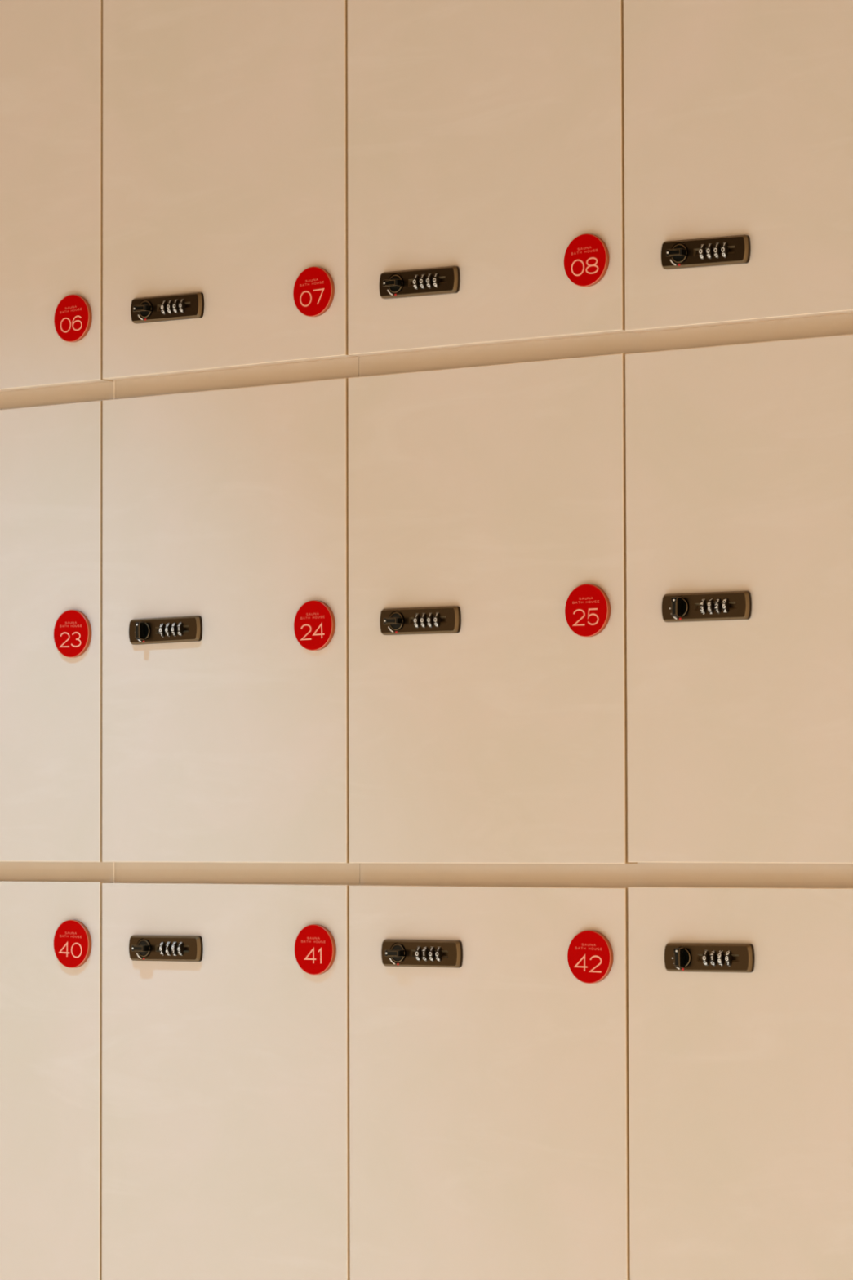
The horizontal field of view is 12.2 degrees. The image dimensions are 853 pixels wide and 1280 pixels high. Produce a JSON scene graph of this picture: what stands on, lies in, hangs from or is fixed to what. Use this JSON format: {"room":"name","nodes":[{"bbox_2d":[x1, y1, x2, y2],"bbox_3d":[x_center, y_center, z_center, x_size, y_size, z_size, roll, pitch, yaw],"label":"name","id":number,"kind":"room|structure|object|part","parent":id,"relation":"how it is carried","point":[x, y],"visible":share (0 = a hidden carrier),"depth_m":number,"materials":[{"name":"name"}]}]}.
{"room":"changing room","nodes":[
{"label":"changing room","id":0,"kind":"room"},
{"bbox_3d":[0.250,1.162,3.585,6.200,0.985,0.475,-2,-3,38],"label":"wall","id":1,"kind":"structure","parent":0,"visible":0},
{"bbox_2d":[0,880,112,1279],"bbox_3d":[-0.276,0.457,4.002,0.300,0.435,0.505,-2,-3,38],"label":"locker","id":2,"kind":"object","parent":1,"relation":"on","point":[51,932],"visible":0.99,"depth_m":3.76,"materials":[{"name":"laminate"}]},
{"bbox_2d":[102,883,350,1279],"bbox_3d":[-0.040,0.448,3.818,0.297,0.435,0.505,-2,-3,38],"label":"locker","id":3,"kind":"object","parent":1,"relation":"on","point":[225,1007],"visible":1,"depth_m":3.63,"materials":[{"name":"laminate"}]},
{"bbox_3d":[-0.263,0.285,3.685,0.016,0.016,0.011,-3,-4,38],"label":"turn knob","id":4,"kind":"part","parent":3,"relation":"part of","materials":[{"name":"black"}]},
{"bbox_2d":[0,861,852,888],"bbox_3d":[0.091,0.216,3.748,1.203,0.024,0.477,-2,-3,38],"label":"trim","id":5,"kind":"structure","parent":1,"relation":"attached to","point":[639,874],"depth_m":3.50,"materials":[{"name":"paint"}]},
{"bbox_2d":[0,400,102,862],"bbox_3d":[-0.277,0.004,4.022,0.300,0.433,0.505,-2,-3,38],"label":"locker","id":6,"kind":"object","parent":5,"relation":"on","point":[51,455],"visible":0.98,"depth_m":3.78,"materials":[{"name":"laminate"}]},
{"bbox_2d":[102,377,349,862],"bbox_3d":[-0.042,-0.005,3.838,0.297,0.434,0.505,-2,-3,38],"label":"locker","id":7,"kind":"object","parent":5,"relation":"on","point":[225,613],"visible":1,"depth_m":3.65,"materials":[{"name":"laminate"}]},
{"bbox_3d":[-0.265,-0.008,3.699,0.016,0.016,0.011,-3,-4,38],"label":"turn knob","id":8,"kind":"part","parent":7,"relation":"part of","materials":[{"name":"black"}]},
{"bbox_2d":[348,353,637,863],"bbox_3d":[0.195,-0.015,3.654,0.302,0.433,0.505,-2,-3,38],"label":"locker","id":9,"kind":"object","parent":5,"relation":"on","point":[487,622],"visible":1,"depth_m":3.46,"materials":[{"name":"laminate"}]},
{"bbox_3d":[-0.029,-0.017,3.515,0.016,0.016,0.011,-2,-3,38],"label":"turn knob","id":10,"kind":"part","parent":9,"relation":"part of","materials":[{"name":"black"}]},
{"bbox_2d":[625,333,852,863],"bbox_3d":[0.433,-0.024,3.467,0.303,0.430,0.505,-2,-3,38],"label":"locker","id":11,"kind":"object","parent":5,"relation":"on","point":[739,457],"visible":1,"depth_m":3.30,"materials":[{"name":"laminate"}]},
{"bbox_3d":[0.209,-0.027,3.329,0.016,0.016,0.011,-2,-3,38],"label":"turn knob","id":12,"kind":"part","parent":11,"relation":"part of","materials":[{"name":"black"}]},
{"bbox_2d":[0,313,852,409],"bbox_3d":[0.089,-0.235,3.769,1.203,0.024,0.477,-2,-3,38],"label":"trim","id":13,"kind":"structure","parent":1,"relation":"attached to","point":[840,324],"depth_m":3.53,"materials":[{"name":"laminate"}]},
{"bbox_2d":[0,0,113,392],"bbox_3d":[-0.278,-0.449,4.043,0.300,0.435,0.505,-2,-3,38],"label":"locker","id":14,"kind":"object","parent":13,"relation":"on","point":[51,51],"visible":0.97,"depth_m":3.80,"materials":[{"name":"beige laminate"}]},
{"bbox_2d":[102,0,357,380],"bbox_3d":[-0.043,-0.458,3.859,0.297,0.434,0.505,-2,-3,38],"label":"locker","id":15,"kind":"object","parent":13,"relation":"on","point":[225,122],"visible":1,"depth_m":3.67,"materials":[{"name":"laminate"}]},
{"bbox_3d":[-0.264,-0.308,3.711,0.016,0.016,0.011,-1,-3,38],"label":"turn knob","id":16,"kind":"part","parent":15,"relation":"part of","materials":[{"name":"black"}]},
{"bbox_2d":[347,0,631,356],"bbox_3d":[0.194,-0.467,3.674,0.302,0.434,0.505,-2,-3,38],"label":"locker","id":17,"kind":"object","parent":13,"relation":"on","point":[486,140],"visible":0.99,"depth_m":3.48,"materials":[{"name":"laminate"}]},
{"bbox_3d":[-0.030,-0.315,3.528,0.016,0.016,0.011,-1,-3,38],"label":"turn knob","id":18,"kind":"part","parent":17,"relation":"part of","materials":[{"name":"black"}]},
{"bbox_2d":[623,0,852,333],"bbox_3d":[0.432,-0.475,3.488,0.303,0.437,0.505,-2,-3,38],"label":"locker","id":19,"kind":"object","parent":13,"relation":"on","point":[738,114],"visible":1,"depth_m":3.32,"materials":[{"name":"laminate"}]},
{"bbox_3d":[0.209,-0.324,3.341,0.016,0.016,0.011,0,-2,38],"label":"turn knob","id":20,"kind":"part","parent":19,"relation":"part of","materials":[{"name":"black"}]},
{"bbox_2d":[349,884,630,1279],"bbox_3d":[0.196,0.439,3.633,0.302,0.435,0.505,-2,-3,38],"label":"locker","id":21,"kind":"object","parent":1,"relation":"on","point":[489,1104],"visible":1,"depth_m":3.45,"materials":[{"name":"laminate"}]},
{"bbox_3d":[-0.027,0.275,3.501,0.016,0.016,0.011,-2,-3,38],"label":"turn knob","id":22,"kind":"part","parent":21,"relation":"part of","materials":[{"name":"black"}]},
{"bbox_2d":[627,886,852,1279],"bbox_3d":[0.434,0.429,3.446,0.303,0.436,0.505,-2,-3,38],"label":"locker","id":23,"kind":"object","parent":1,"relation":"on","point":[740,999],"visible":1,"depth_m":3.29,"materials":[{"name":"laminate"}]},
{"bbox_3d":[0.211,0.264,3.315,0.016,0.016,0.011,-3,-4,38],"label":"turn knob","id":24,"kind":"part","parent":23,"relation":"part of","materials":[{"name":"black"}]}
]}

